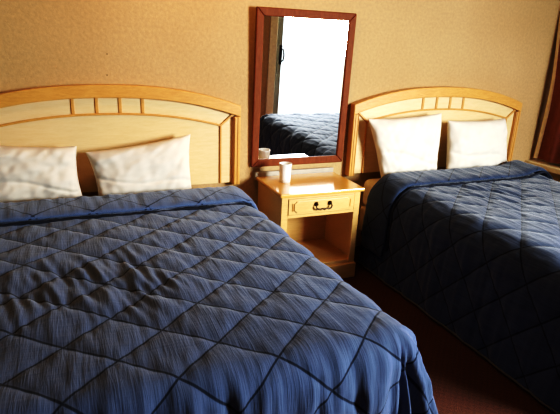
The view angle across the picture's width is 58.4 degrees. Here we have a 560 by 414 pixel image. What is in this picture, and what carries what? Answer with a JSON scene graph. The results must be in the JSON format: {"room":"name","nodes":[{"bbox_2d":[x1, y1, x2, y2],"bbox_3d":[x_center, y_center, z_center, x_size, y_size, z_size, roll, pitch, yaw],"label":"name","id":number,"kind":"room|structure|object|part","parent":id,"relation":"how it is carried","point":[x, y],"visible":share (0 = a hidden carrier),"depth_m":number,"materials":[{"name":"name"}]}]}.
{"room":"hotel room","nodes":[
{"label":"hotel room","id":0,"kind":"room"},
{"bbox_2d":[0,0,559,246],"bbox_3d":[-0.978,-0.728,2.796,7.100,2.450,0.100,-5,20,-23],"label":"wall","id":1,"kind":"structure","parent":0,"point":[504,47],"depth_m":3.09,"materials":[{"name":"beige paint"}]},
{"bbox_2d":[0,84,240,192],"bbox_3d":[-0.957,-0.378,2.831,1.528,0.615,0.066,-5,20,-23],"label":"headboard","id":2,"kind":"object","parent":1,"relation":"attached to","point":[88,117],"visible":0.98,"depth_m":2.82,"materials":[{"name":"brown wood"}]},
{"bbox_3d":[-0.949,-0.581,2.765,1.528,0.186,0.062,-5,20,-23],"label":"rail","id":3,"kind":"part","parent":2,"relation":"part of","materials":[{"name":"brown wood"}]},
{"bbox_2d":[250,6,356,166],"bbox_3d":[0.146,-0.741,3.203,0.673,0.966,0.026,-5,22,-23],"label":"wall mirror","id":4,"kind":"object","parent":1,"relation":"attached to","point":[303,58],"visible":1,"depth_m":3.19,"materials":[{"name":"clear glass"}]},
{"bbox_3d":[0.121,-0.310,3.360,0.666,0.048,0.026,-5,22,-23],"label":"frame rail","id":5,"kind":"part","parent":4,"relation":"part of","materials":[{"name":"brown wood"}]},
{"bbox_3d":[0.171,-1.172,3.047,0.668,0.048,0.026,-5,22,-23],"label":"frame rail","id":6,"kind":"part","parent":4,"relation":"part of","materials":[{"name":"brown wood"}]},
{"bbox_2d":[345,86,522,175],"bbox_3d":[1.185,-0.578,3.723,1.528,0.615,0.066,-5,20,-23],"label":"headboard","id":7,"kind":"object","parent":1,"relation":"attached to","point":[454,103],"visible":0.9,"depth_m":3.59,"materials":[{"name":"brown wood"}]},
{"bbox_3d":[1.193,-0.782,3.657,1.528,0.186,0.062,-5,20,-23],"label":"rail","id":8,"kind":"part","parent":7,"relation":"part of","materials":[{"name":"brown wood"}]},
{"bbox_2d":[342,246,555,413],"bbox_3d":[-0.368,0.992,1.718,7.100,0.080,3.500,-5,20,-23],"label":"floor","id":9,"kind":"structure","parent":0,"point":[463,381],"depth_m":2.41,"materials":[{"name":"red carpet"}]},
{"bbox_2d":[254,167,364,277],"bbox_3d":[0.173,0.120,3.268,0.576,0.642,0.454,-5,20,-23],"label":"nightstand","id":10,"kind":"object","parent":9,"relation":"on","point":[318,208],"visible":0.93,"depth_m":3.21,"materials":[{"name":"beige laminate"}]},
{"bbox_3d":[-0.070,0.111,3.178,0.020,0.485,0.370,-5,20,-23],"label":"panel","id":11,"kind":"part","parent":10,"relation":"part of","materials":[{"name":"brown wood"}]},
{"bbox_2d":[279,162,291,182],"bbox_3d":[0.032,-0.217,3.142,0.081,0.119,0.081,-5,20,-23],"label":"foam cup","id":12,"kind":"object","parent":10,"relation":"on","point":[284,167],"visible":1,"depth_m":3.12,"materials":[{"name":"white plastic"}]},
{"bbox_3d":[0.097,0.027,3.430,0.496,0.470,0.012,-5,20,-23],"label":"panel","id":13,"kind":"part","parent":10,"relation":"part of","materials":[{"name":"brown wood"}]},
{"bbox_3d":[0.197,-0.060,3.170,0.446,0.097,0.304,-5,20,-23],"label":"drawer","id":14,"kind":"part","parent":10,"relation":"part of","materials":[{"name":"brown wood"}]},
{"bbox_3d":[0.251,-0.016,3.051,0.452,0.133,0.020,-5,20,-23],"label":"drawer rail","id":15,"kind":"part","parent":10,"relation":"part of","materials":[{"name":"brown wood"}]},
{"bbox_2d":[298,238,347,264],"bbox_3d":[0.163,0.312,3.337,0.496,0.023,0.376,-5,20,-23],"label":"shelf","id":16,"kind":"object","parent":10,"relation":"attached to","point":[325,250],"depth_m":3.37,"materials":[{"name":"brown wood"}]},
{"bbox_3d":[0.265,-0.007,3.019,0.120,0.050,0.029,-5,20,-23],"label":"bail handle","id":17,"kind":"part","parent":10,"relation":"part of","materials":[{"name":"black metal"}]},
{"bbox_3d":[0.404,0.066,3.376,0.020,0.485,0.370,-5,20,-23],"label":"panel","id":18,"kind":"part","parent":10,"relation":"part of","materials":[{"name":"brown wood"}]},
{"bbox_2d":[359,178,380,235],"bbox_3d":[1.526,0.278,3.095,1.330,0.565,1.780,-5,20,-23],"label":"double bed","id":19,"kind":"object","parent":9,"relation":"on","point":[369,183],"visible":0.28,"depth_m":3.51,"materials":[{"name":"wood"}]},
{"bbox_3d":[1.534,0.105,3.038,1.330,0.200,1.780,-5,20,-23],"label":"mattress","id":20,"kind":"part","parent":19,"relation":"part of","materials":[{"name":"fabric"}]},
{"bbox_2d":[368,113,441,177],"bbox_3d":[0.870,-0.427,3.487,0.613,0.435,0.162,-5,20,-23],"label":"pillow","id":21,"kind":"object","parent":19,"relation":"on","point":[407,144],"visible":0.92,"depth_m":3.42,"materials":[{"name":"white fabric"}]},
{"bbox_2d":[357,160,559,413],"bbox_3d":[1.610,0.285,2.884,1.560,0.670,1.876,-5,20,-23],"label":"quilted bedspread","id":22,"kind":"object","parent":19,"relation":"on","point":[476,250],"visible":1,"depth_m":2.67,"materials":[{"name":"blue fabric"}]},
{"bbox_2d":[446,119,507,168],"bbox_3d":[1.495,-0.462,3.755,0.638,0.386,0.163,-5,20,-23],"label":"pillow","id":23,"kind":"object","parent":19,"relation":"on","point":[470,144],"visible":0.89,"depth_m":3.67,"materials":[{"name":"white fabric"}]},
{"bbox_3d":[-0.616,0.479,2.204,1.330,0.565,1.780,-5,20,-23],"label":"double bed","id":24,"kind":"object","parent":9,"relation":"on","visible":0},
{"bbox_2d":[0,146,81,202],"bbox_3d":[-1.300,-0.177,2.602,0.496,0.323,0.172,-5,20,-23],"label":"pillow","id":25,"kind":"object","parent":24,"relation":"on","point":[26,173],"visible":0.97,"depth_m":2.56,"materials":[{"name":"white fabric"}]},
{"bbox_2d":[86,134,191,195],"bbox_3d":[-0.779,-0.222,2.819,0.574,0.347,0.166,-5,20,-23],"label":"pillow","id":26,"kind":"object","parent":24,"relation":"on","point":[163,165],"visible":0.89,"depth_m":2.77,"materials":[{"name":"white fabric"}]},
{"bbox_2d":[0,186,437,413],"bbox_3d":[-0.530,0.498,2.002,1.787,0.641,1.836,-5,20,-23],"label":"quilted bedspread","id":27,"kind":"object","parent":24,"relation":"on","point":[186,301],"visible":1,"depth_m":1.58,"materials":[{"name":"blue fabric"}]},
{"bbox_2d":[537,158,559,181],"bbox_3d":[2.924,-0.494,2.616,0.100,2.450,3.400,-5,20,-23],"label":"wall","id":28,"kind":"structure","parent":0,"point":[556,177],"depth_m":4.13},
{"bbox_2d":[525,159,559,174],"bbox_3d":[2.429,-0.144,3.583,0.130,0.045,1.550,-5,20,-23],"label":"trim","id":29,"kind":"structure","parent":28,"relation":"attached to","point":[553,168],"depth_m":4.07,"materials":[{"name":"brown wood"}]},
{"bbox_2d":[533,16,559,163],"bbox_3d":[2.445,-0.988,3.328,0.056,1.667,1.538,-5,20,-23],"label":"window curtain","id":30,"kind":"object","parent":28,"relation":"attached to","point":[548,144],"visible":1,"depth_m":4.01,"materials":[{"name":"brown fabric"}]},
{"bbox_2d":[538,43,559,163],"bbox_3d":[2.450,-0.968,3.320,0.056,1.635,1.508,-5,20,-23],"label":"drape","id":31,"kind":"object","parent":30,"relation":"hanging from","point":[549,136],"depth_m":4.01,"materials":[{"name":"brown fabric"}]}
]}

